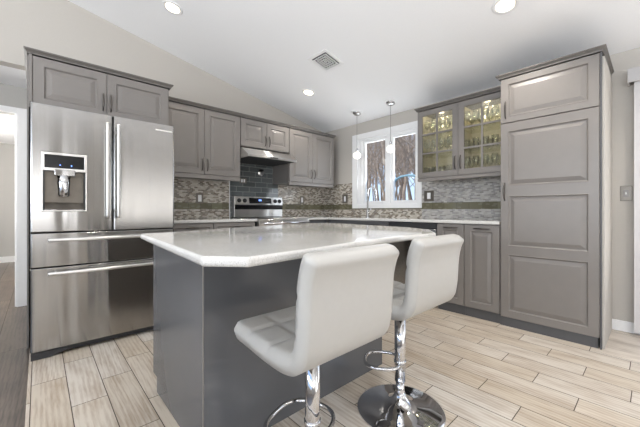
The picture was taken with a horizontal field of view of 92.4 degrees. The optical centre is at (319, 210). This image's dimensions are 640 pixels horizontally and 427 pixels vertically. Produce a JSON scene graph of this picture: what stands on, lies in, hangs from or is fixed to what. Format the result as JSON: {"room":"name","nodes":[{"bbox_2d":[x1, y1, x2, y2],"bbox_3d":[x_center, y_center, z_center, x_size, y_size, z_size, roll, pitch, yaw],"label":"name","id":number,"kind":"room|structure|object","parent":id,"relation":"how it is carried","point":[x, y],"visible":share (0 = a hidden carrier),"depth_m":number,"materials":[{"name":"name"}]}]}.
{"room":"kitchen","nodes":[
{"label":"kitchen","id":0,"kind":"room"},
{"bbox_2d":[0,143,14,256],"bbox_3d":[-6.716,-0.152,5.849,5.000,2.385,0.100,0,0,-42],"label":"wall","id":1,"kind":"structure","parent":0,"point":[7,151],"depth_m":6.17,"materials":[{"name":"paint"}]},
{"bbox_2d":[0,256,14,262],"bbox_3d":[-6.677,0.980,5.807,5.000,0.120,0.015,0,0,-42],"label":"baseboard","id":2,"kind":"structure","parent":1,"relation":"attached to","point":[5,259],"depth_m":6.17,"materials":[{"name":"white paint"}]},
{"bbox_2d":[0,83,26,115],"bbox_3d":[-3.822,-0.152,2.913,4.700,2.385,0.120,0,0,-42],"label":"wall","id":3,"kind":"structure","parent":0,"point":[12,96],"depth_m":3.31,"materials":[{"name":"paint"}]},
{"bbox_2d":[0,105,26,306],"bbox_3d":[-3.641,-0.035,3.069,1.078,2.150,0.155,0,0,-42],"label":"trim","id":4,"kind":"structure","parent":3,"relation":"attached to","point":[20,114],"depth_m":3.33,"materials":[{"name":"white paint"}]},
{"bbox_2d":[0,0,323,187],"bbox_3d":[-2.517,-0.878,3.132,6.920,3.836,0.120,0,0,-42],"label":"wall","id":5,"kind":"structure","parent":0,"point":[59,27],"depth_m":3.26,"materials":[{"name":"paint"}]},
{"bbox_2d":[196,193,202,202],"bbox_3d":[-1.540,-0.158,3.930,0.095,0.130,0.009,0,0,-42],"label":"wall outlet","id":6,"kind":"object","parent":5,"relation":"attached to","point":[199,196],"visible":1,"depth_m":3.92,"materials":[{"name":"white paint"}]},
{"bbox_2d":[169,96,241,180],"bbox_3d":[-1.470,-0.792,3.686,0.922,0.848,0.462,0,0,-42],"label":"upper cabinet","id":7,"kind":"object","parent":5,"relation":"attached to","point":[206,137],"visible":0.84,"depth_m":3.55,"materials":[{"name":"grey paint"}]},
{"bbox_2d":[229,181,229,217],"bbox_3d":[-1.243,-0.155,4.209,0.010,0.510,0.014,0,0,-42],"label":"trim","id":8,"kind":"structure","parent":5,"relation":"attached to","point":[229,181],"depth_m":4.20,"materials":[{"name":"white paint"}]},
{"bbox_2d":[239,178,246,182],"bbox_3d":[-1.088,-0.422,4.341,0.110,0.070,0.009,0,0,-42],"label":"wall outlet","id":9,"kind":"object","parent":5,"relation":"attached to","point":[242,180],"visible":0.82,"depth_m":4.34,"materials":[{"name":"white paint"}]},
{"bbox_2d":[174,178,323,218],"bbox_3d":[-0.944,-0.145,4.487,2.770,0.490,0.008,0,0,-42],"label":"backsplash","id":10,"kind":"structure","parent":5,"relation":"attached to","point":[215,204],"depth_m":4.10,"materials":[{"name":"tile"}]},
{"bbox_2d":[230,163,277,217],"bbox_3d":[-0.947,-0.340,4.483,0.798,0.960,0.010,0,0,-42],"label":"backsplash","id":11,"kind":"structure","parent":5,"relation":"attached to","point":[256,186],"depth_m":4.46,"materials":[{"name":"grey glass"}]},
{"bbox_2d":[257,168,264,176],"bbox_3d":[-0.870,-0.560,4.532,0.124,0.124,0.022,0,0,-42],"label":"round medallion","id":12,"kind":"object","parent":5,"relation":"attached to","point":[260,172],"visible":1,"depth_m":4.52,"materials":[{"name":"silver metal"}]},
{"bbox_2d":[238,113,289,153],"bbox_3d":[-0.849,-1.018,4.255,0.757,0.396,0.462,0,0,-42],"label":"upper cabinet","id":13,"kind":"object","parent":5,"relation":"attached to","point":[258,133],"visible":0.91,"depth_m":4.08,"materials":[{"name":"grey paint"}]},
{"bbox_2d":[240,147,296,166],"bbox_3d":[-0.798,-0.730,4.200,0.754,0.132,0.609,0,0,-42],"label":"range hood","id":14,"kind":"object","parent":13,"relation":"attached to","point":[247,155],"visible":0.8,"depth_m":4.07,"materials":[{"name":"silver metal"}]},
{"bbox_2d":[300,196,303,203],"bbox_3d":[-0.297,-0.175,5.068,0.080,0.125,0.009,0,0,-42],"label":"wall outlet","id":15,"kind":"object","parent":5,"relation":"attached to","point":[301,197],"visible":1,"depth_m":5.07,"materials":[{"name":"white paint"}]},
{"bbox_2d":[273,125,335,187],"bbox_3d":[-0.227,-0.792,4.824,0.922,0.848,0.462,0,0,-42],"label":"upper cabinet","id":16,"kind":"object","parent":5,"relation":"attached to","point":[313,151],"visible":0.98,"depth_m":4.62,"materials":[{"name":"grey paint"}]},
{"bbox_2d":[0,0,639,143],"bbox_3d":[-1.895,-2.158,2.319,7.340,1.625,12.420,0,0,-42],"label":"ceiling","id":17,"kind":"structure","parent":0,"point":[413,53],"depth_m":3.06,"materials":[{"name":"paint"}]},
{"bbox_2d":[162,0,182,14],"bbox_3d":[-1.411,-1.940,2.939,0.180,0.041,0.184,0,0,-42],"label":"recessed light","id":18,"kind":"object","parent":17,"relation":"in","point":[171,7],"visible":1,"depth_m":2.93,"materials":[{"name":"white paint"}]},
{"bbox_2d":[302,89,314,95],"bbox_3d":[-0.154,-1.584,4.122,0.180,0.041,0.184,0,0,-42],"label":"recessed light","id":19,"kind":"object","parent":17,"relation":"in","point":[308,92],"visible":1,"depth_m":4.12,"materials":[{"name":"white paint"}]},
{"bbox_2d":[307,49,343,71],"bbox_3d":[0.063,-1.650,3.394,0.286,0.066,0.290,0,0,-42],"label":"ceiling vent","id":20,"kind":"object","parent":17,"relation":"in","point":[325,60],"visible":1,"depth_m":3.38,"materials":[{"name":"white metal"}]},
{"bbox_2d":[351,110,362,158],"bbox_3d":[0.538,-1.099,4.474,0.168,0.698,0.170,0,0,-42],"label":"pendant light","id":21,"kind":"object","parent":17,"relation":"hanging from","point":[356,155],"visible":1,"depth_m":4.44,"materials":[{"name":"white glass"}]},
{"bbox_2d":[384,99,396,152],"bbox_3d":[0.930,-1.104,4.046,0.168,0.688,0.170,0,0,-42],"label":"pendant light","id":22,"kind":"object","parent":17,"relation":"hanging from","point":[390,102],"visible":1,"depth_m":4.02,"materials":[{"name":"white glass"}]},
{"bbox_2d":[492,0,518,14],"bbox_3d":[1.431,-1.586,2.375,0.180,0.041,0.184,0,0,-42],"label":"recessed light","id":23,"kind":"object","parent":17,"relation":"in","point":[500,7],"visible":1,"depth_m":2.38,"materials":[{"name":"white paint"}]},
{"bbox_2d":[0,262,639,426],"bbox_3d":[-2.053,1.090,2.255,7.420,0.100,12.300,0,0,-42],"label":"floor","id":24,"kind":"structure","parent":0,"point":[481,373],"depth_m":1.89,"materials":[{"name":"brown wood"}]},
{"bbox_2d":[23,46,173,347],"bbox_3d":[-2.070,-0.088,2.910,1.046,2.256,0.808,0,0,-42],"label":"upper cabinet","id":25,"kind":"object","parent":24,"relation":"on","point":[52,79],"visible":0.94,"depth_m":2.54,"materials":[{"name":"grey paint"}]},
{"bbox_2d":[30,102,173,361],"bbox_3d":[-1.867,0.145,2.664,0.937,1.790,0.788,0,0,-42],"label":"refrigerator","id":26,"kind":"object","parent":24,"relation":"on","point":[99,183],"visible":0.88,"depth_m":2.33,"materials":[{"name":"metal"}]},
{"bbox_2d":[173,221,254,231],"bbox_3d":[-1.354,0.585,3.587,0.950,0.910,0.758,0,0,-42],"label":"base cabinet","id":27,"kind":"object","parent":24,"relation":"on","point":[178,227],"visible":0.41,"depth_m":3.28,"materials":[{"name":"grey paint"}]},
{"bbox_2d":[174,218,257,223],"bbox_3d":[-1.356,0.113,3.598,0.982,0.030,0.747,0,0,-42],"label":"countertop","id":28,"kind":"structure","parent":27,"relation":"on","point":[186,220],"depth_m":3.38,"materials":[{"name":"stone"}]},
{"bbox_2d":[231,196,309,225],"bbox_3d":[-0.652,0.421,4.178,0.831,1.238,0.828,0,0,-42],"label":"range","id":29,"kind":"object","parent":24,"relation":"on","point":[264,209],"visible":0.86,"depth_m":4.28,"materials":[{"name":"metal"}]},
{"bbox_2d":[231,216,280,218],"bbox_3d":[-0.696,0.102,4.188,0.781,0.024,0.685,0,0,-43],"label":"cooktop","id":30,"kind":"object","parent":29,"relation":"in","point":[249,217],"depth_m":4.00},
{"bbox_2d":[140,223,435,426],"bbox_3d":[-0.115,0.585,2.055,1.931,0.910,1.654,0,0,-42],"label":"kitchen island","id":31,"kind":"object","parent":24,"relation":"on","point":[205,282],"visible":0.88,"depth_m":1.42,"materials":[{"name":"grey paint"}]},
{"bbox_2d":[234,243,398,426],"bbox_3d":[-0.021,0.581,1.144,0.448,0.919,0.469,0,0,-42],"label":"bar stool","id":32,"kind":"object","parent":24,"relation":"on","point":[344,300],"visible":1,"depth_m":0.98,"materials":[{"name":"leather"}]},
{"bbox_2d":[309,219,328,222],"bbox_3d":[-0.045,0.585,4.786,1.000,0.910,0.758,0,0,-42],"label":"base cabinet","id":33,"kind":"object","parent":24,"relation":"on","point":[326,220],"visible":0.08,"depth_m":4.35,"materials":[{"name":"grey paint"}]},
{"bbox_2d":[304,216,500,224],"bbox_3d":[0.713,0.113,3.976,1.000,0.030,2.985,0,0,-42],"label":"countertop","id":34,"kind":"structure","parent":33,"relation":"on","point":[429,220],"depth_m":3.50,"materials":[{"name":"stone"}]},
{"bbox_2d":[366,186,376,216],"bbox_3d":[0.745,-0.130,4.461,0.052,0.456,0.201,0,0,-38],"label":"kitchen faucet","id":35,"kind":"object","parent":34,"relation":"on","point":[369,187],"visible":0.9,"depth_m":4.50,"materials":[{"name":"silver metal"}]},
{"bbox_2d":[329,219,390,243],"bbox_3d":[0.679,0.585,4.271,0.644,0.910,1.050,0,0,-42],"label":"base cabinet","id":36,"kind":"object","parent":24,"relation":"on","point":[378,223],"visible":0.05,"depth_m":3.99,"materials":[{"name":"grey paint"}]},
{"bbox_2d":[357,234,463,426],"bbox_3d":[0.428,0.581,1.605,0.448,0.919,0.469,0,0,-42],"label":"bar stool","id":37,"kind":"object","parent":24,"relation":"on","point":[431,275],"visible":0.77,"depth_m":1.51,"materials":[{"name":"white leather"}]},
{"bbox_2d":[389,221,437,283],"bbox_3d":[1.236,0.576,3.656,0.653,0.888,0.596,0,0,-42],"label":"dishwasher","id":38,"kind":"object","parent":24,"relation":"on","point":[403,246],"visible":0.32,"depth_m":3.54,"materials":[{"name":"plastic"}]},
{"bbox_2d":[437,223,464,314],"bbox_3d":[1.540,0.585,3.332,0.644,0.910,0.279,0,0,-42],"label":"base cabinet","id":39,"kind":"object","parent":24,"relation":"on","point":[456,304],"visible":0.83,"depth_m":3.08,"materials":[{"name":"grey paint"}]},
{"bbox_2d":[464,224,500,322],"bbox_3d":[1.743,0.585,3.111,0.644,0.910,0.318,0,0,-42],"label":"base cabinet","id":40,"kind":"object","parent":24,"relation":"on","point":[482,242],"visible":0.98,"depth_m":2.91,"materials":[{"name":"grey paint"}]},
{"bbox_2d":[495,44,613,349],"bbox_3d":[2.085,-0.092,2.741,0.658,2.264,0.740,0,0,-42],"label":"pantry cabinet","id":41,"kind":"object","parent":24,"relation":"on","point":[551,110],"visible":0.97,"depth_m":2.51,"materials":[{"name":"grey paint"}]},
{"bbox_2d":[602,56,611,348],"bbox_3d":[2.347,-0.060,2.505,0.595,2.200,0.013,0,0,-42],"label":"trim","id":42,"kind":"structure","parent":41,"relation":"attached to","point":[606,76],"depth_m":2.39,"materials":[{"name":"paint"}]},
{"bbox_2d":[326,47,639,322],"bbox_3d":[2.500,-0.260,2.867,0.120,2.600,7.290,0,0,-42],"label":"wall","id":43,"kind":"structure","parent":0,"point":[622,94],"depth_m":2.67,"materials":[{"name":"paint"}]},
{"bbox_2d":[342,195,347,202],"bbox_3d":[0.409,-0.192,5.041,0.009,0.140,0.115,0,0,-42],"label":"light switch","id":44,"kind":"object","parent":43,"relation":"attached to","point":[344,197],"visible":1,"depth_m":5.04,"materials":[{"name":"white paint"}]},
{"bbox_2d":[324,183,421,217],"bbox_3d":[0.709,-0.170,4.727,0.008,0.540,1.872,0,0,-42],"label":"backsplash","id":45,"kind":"structure","parent":43,"relation":"attached to","point":[333,205],"depth_m":4.97,"materials":[{"name":"tile"}]},
{"bbox_2d":[352,121,421,207],"bbox_3d":[0.966,-0.615,4.512,0.118,1.160,1.208,0,0,-42],"label":"window","id":46,"kind":"structure","parent":43,"relation":"in","point":[359,166],"depth_m":4.48,"materials":[{"name":"white paint"}]},
{"bbox_2d":[424,190,433,201],"bbox_3d":[1.404,-0.188,3.956,0.009,0.140,0.135,0,0,-42],"label":"light switch","id":47,"kind":"object","parent":43,"relation":"attached to","point":[428,195],"visible":1,"depth_m":3.95,"materials":[{"name":"white paint"}]},
{"bbox_2d":[414,86,500,181],"bbox_3d":[1.607,-0.780,3.446,0.396,0.871,0.996,0,0,-42],"label":"upper cabinet","id":48,"kind":"object","parent":43,"relation":"attached to","point":[457,110],"visible":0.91,"depth_m":3.40,"materials":[{"name":"grey paint"}]},
{"bbox_2d":[423,131,451,139],"bbox_3d":[1.478,-0.891,3.629,0.303,0.008,0.452,0,0,-43],"label":"shelf","id":49,"kind":"object","parent":48,"relation":"attached to","point":[444,134],"depth_m":3.71,"materials":[{"name":"clear glass"}]},
{"bbox_2d":[423,151,451,158],"bbox_3d":[1.478,-0.656,3.629,0.303,0.008,0.452,0,0,-43],"label":"shelf","id":50,"kind":"object","parent":48,"relation":"attached to","point":[445,155],"depth_m":3.73,"materials":[{"name":"clear glass"}]},
{"bbox_2d":[472,109,479,123],"bbox_3d":[1.678,-0.991,3.305,0.072,0.190,0.074,0,0,-42],"label":"wine glass","id":51,"kind":"object","parent":48,"relation":"on","point":[478,109],"visible":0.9,"depth_m":3.30,"materials":[{"name":"clear glass"}]},
{"bbox_2d":[472,137,479,147],"bbox_3d":[1.679,-0.721,3.304,0.070,0.120,0.072,0,0,-42],"label":"tumbler","id":52,"kind":"object","parent":48,"relation":"on","point":[478,138],"visible":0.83,"depth_m":3.28,"materials":[{"name":"clear glass"}]},
{"bbox_2d":[472,155,479,165],"bbox_3d":[1.679,-0.496,3.304,0.072,0.190,0.074,0,0,-42],"label":"wine glass","id":53,"kind":"object","parent":48,"relation":"in","point":[474,155],"visible":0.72,"depth_m":3.30,"materials":[{"name":"clear glass"}]},
{"bbox_2d":[465,121,500,133],"bbox_3d":[1.796,-0.891,3.282,0.303,0.008,0.454,0,0,-43],"label":"shelf","id":54,"kind":"object","parent":48,"relation":"attached to","point":[496,126],"depth_m":3.35,"materials":[{"name":"clear glass"}]},
{"bbox_2d":[465,144,500,153],"bbox_3d":[1.796,-0.656,3.282,0.303,0.008,0.454,0,0,-43],"label":"shelf","id":55,"kind":"object","parent":48,"relation":"attached to","point":[494,149],"depth_m":3.35,"materials":[{"name":"clear glass"}]},
{"bbox_2d":[491,134,498,144],"bbox_3d":[1.806,-0.721,3.165,0.070,0.120,0.072,0,0,-42],"label":"tumbler","id":56,"kind":"object","parent":48,"relation":"on","point":[492,136],"visible":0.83,"depth_m":3.15,"materials":[{"name":"clear glass"}]},
{"bbox_2d":[491,104,498,117],"bbox_3d":[1.807,-0.991,3.165,0.072,0.190,0.074,0,0,-42],"label":"wine glass","id":57,"kind":"object","parent":48,"relation":"on","point":[497,104],"visible":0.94,"depth_m":3.16,"materials":[{"name":"clear glass"}]},
{"bbox_2d":[491,153,498,163],"bbox_3d":[1.805,-0.496,3.167,0.072,0.190,0.074,0,0,-42],"label":"wine glass","id":58,"kind":"object","parent":48,"relation":"in","point":[492,153],"visible":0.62,"depth_m":3.16,"materials":[{"name":"clear glass"}]},
{"bbox_2d":[422,176,500,219],"bbox_3d":[1.720,-0.160,3.624,0.008,0.520,1.120,0,0,-42],"label":"backsplash","id":59,"kind":"structure","parent":43,"relation":"attached to","point":[468,198],"depth_m":3.63,"materials":[{"name":"tile"}]},
{"bbox_2d":[612,319,633,333],"bbox_3d":[2.609,0.995,2.648,0.014,0.090,0.144,0,0,-42],"label":"baseboard","id":60,"kind":"structure","parent":43,"relation":"attached to","point":[620,325],"depth_m":2.64,"materials":[{"name":"white paint"}]},
{"bbox_2d":[620,186,631,200],"bbox_3d":[2.623,-0.148,2.632,0.016,0.128,0.074,0,0,-42],"label":"light switch","id":61,"kind":"object","parent":43,"relation":"attached to","point":[625,191],"visible":1,"depth_m":2.63,"materials":[{"name":"plastic"}]},
{"bbox_2d":[627,66,639,332],"bbox_3d":[3.305,-0.083,1.811,0.120,2.185,2.105,0,0,-42],"label":"vertical blind","id":62,"kind":"object","parent":43,"relation":"attached to","point":[633,74],"visible":1,"depth_m":2.53,"materials":[{"name":"paint"}]},
{"label":"outside","id":63,"kind":"structure","parent":0,"visible":0},
{"bbox_3d":[5.773,0.004,27.670,38.000,3.111,57.000,0,0,-43],"label":"ground","id":64,"kind":"structure","parent":63,"visible":0},
{"bbox_2d":[367,141,382,200],"bbox_3d":[3.389,-6.548,23.572,7.819,15.099,8.340,0,0,11],"label":"bare tree","id":65,"kind":"object","parent":64,"relation":"on","point":[369,158],"visible":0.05,"depth_m":23.65,"materials":[{"name":"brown plant"}]},
{"bbox_2d":[367,143,382,200],"bbox_3d":[5.715,-6.617,29.013,7.312,14.120,7.799,0,0,9],"label":"bare tree","id":66,"kind":"object","parent":64,"relation":"on","point":[374,166],"visible":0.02,"depth_m":28.76,"materials":[{"name":"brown plant"}]},
{"bbox_2d":[367,143,382,175],"bbox_3d":[1.811,-4.537,20.167,5.829,11.256,6.217,0,0,-27],"label":"bare tree","id":67,"kind":"object","parent":64,"relation":"on","point":[368,143],"visible":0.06,"depth_m":19.65,"materials":[{"name":"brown plant"}]},
{"bbox_2d":[367,151,383,200],"bbox_3d":[5.081,-5.253,33.719,6.526,10.938,9.440,0,0,14],"label":"bare tree","id":68,"kind":"object","parent":64,"relation":"on","point":[367,151],"visible":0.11,"depth_m":33.51,"materials":[{"name":"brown plant"}]},
{"bbox_2d":[369,155,383,200],"bbox_3d":[7.566,-7.802,38.340,8.396,15.200,7.871,0,0,34],"label":"bare tree","id":69,"kind":"object","parent":64,"relation":"on","point":[369,155],"visible":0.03,"depth_m":37.86,"materials":[{"name":"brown plant"}]},
{"bbox_2d":[369,143,383,200],"bbox_3d":[7.597,-8.423,46.735,9.836,15.309,7.253,0,0,-7],"label":"bare tree","id":70,"kind":"object","parent":64,"relation":"on","point":[374,143],"visible":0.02,"depth_m":46.88,"materials":[{"name":"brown plant"}]},
{"bbox_2d":[367,143,400,173],"bbox_3d":[1.554,-3.748,16.416,8.717,10.099,6.026,0,0,-24],"label":"bare tree","id":71,"kind":"object","parent":64,"relation":"on","point":[369,143],"visible":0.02,"depth_m":18.28,"materials":[{"name":"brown plant"}]},
{"bbox_2d":[368,141,403,200],"bbox_3d":[5.187,-4.021,22.566,6.934,9.818,6.152,0,0,28],"label":"bare tree","id":72,"kind":"object","parent":64,"relation":"on","point":[377,152],"visible":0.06,"depth_m":22.38,"materials":[{"name":"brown plant"}]},
{"bbox_2d":[370,136,414,199],"bbox_3d":[6.662,-7.458,23.178,7.742,16.340,10.499,0,0,34],"label":"bare tree","id":73,"kind":"object","parent":64,"relation":"on","point":[404,164],"visible":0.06,"depth_m":22.65,"materials":[{"name":"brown plant"}]},
{"bbox_2d":[383,138,402,199],"bbox_3d":[9.199,-7.896,34.677,10.101,15.720,7.448,0,0,41],"label":"bare tree","id":74,"kind":"object","parent":64,"relation":"on","point":[397,184],"visible":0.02,"depth_m":34.87,"materials":[{"name":"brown plant"}]},
{"bbox_2d":[373,141,414,180],"bbox_3d":[6.068,-3.577,24.402,5.388,8.599,6.074,0,0,11],"label":"bare tree","id":75,"kind":"object","parent":64,"relation":"on","point":[379,141],"visible":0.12,"depth_m":24.70,"materials":[{"name":"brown plant"}]},
{"bbox_2d":[377,134,414,172],"bbox_3d":[3.939,-5.030,16.062,7.056,12.773,6.614,0,0,-21],"label":"bare tree","id":76,"kind":"object","parent":64,"relation":"on","point":[410,139],"visible":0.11,"depth_m":16.30,"materials":[{"name":"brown plant"}]},
{"bbox_2d":[395,136,413,199],"bbox_3d":[7.497,-7.235,29.649,7.702,14.874,8.216,0,0,40],"label":"bare tree","id":77,"kind":"object","parent":64,"relation":"on","point":[413,136],"visible":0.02,"depth_m":29.54,"materials":[{"name":"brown plant"}]},
{"bbox_2d":[395,135,414,199],"bbox_3d":[5.109,-4.085,16.928,6.647,10.608,7.492,0,0,32],"label":"bare tree","id":78,"kind":"object","parent":64,"relation":"on","point":[408,140],"visible":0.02,"depth_m":17.66,"materials":[{"name":"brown plant"}]},
{"bbox_2d":[395,137,414,199],"bbox_3d":[6.411,-3.429,26.701,5.458,7.727,4.842,0,0,39],"label":"bare tree","id":79,"kind":"object","parent":64,"relation":"on","point":[412,137],"visible":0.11,"depth_m":26.61,"materials":[{"name":"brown plant"}]},
{"bbox_2d":[395,174,414,182],"bbox_3d":[2.092,0.305,7.487,0.056,2.370,0.730,0,0,-42],"label":"pipe","id":80,"kind":"object","parent":64,"relation":"on","point":[406,175],"visible":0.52,"depth_m":7.47,"materials":[{"name":"blue plastic"}]},
{"bbox_2d":[396,134,414,170],"bbox_3d":[4.915,-6.915,16.025,10.393,16.175,7.663,0,0,37],"label":"bare tree","id":81,"kind":"object","parent":64,"relation":"on","point":[402,147],"visible":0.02,"depth_m":15.55,"materials":[{"name":"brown plant"}]},
{"bbox_2d":[396,137,414,169],"bbox_3d":[6.857,-8.024,19.186,8.463,17.863,11.478,0,0,-31],"label":"bare tree","id":82,"kind":"object","parent":64,"relation":"on","point":[403,137],"visible":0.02,"depth_m":20.80,"materials":[{"name":"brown plant"}]},
{"bbox_2d":[400,134,414,186],"bbox_3d":[9.831,-6.008,32.193,6.470,11.713,6.066,0,0,23],"label":"bare tree","id":83,"kind":"object","parent":64,"relation":"on","point":[412,134],"visible":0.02,"depth_m":31.76,"materials":[{"name":"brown plant"}]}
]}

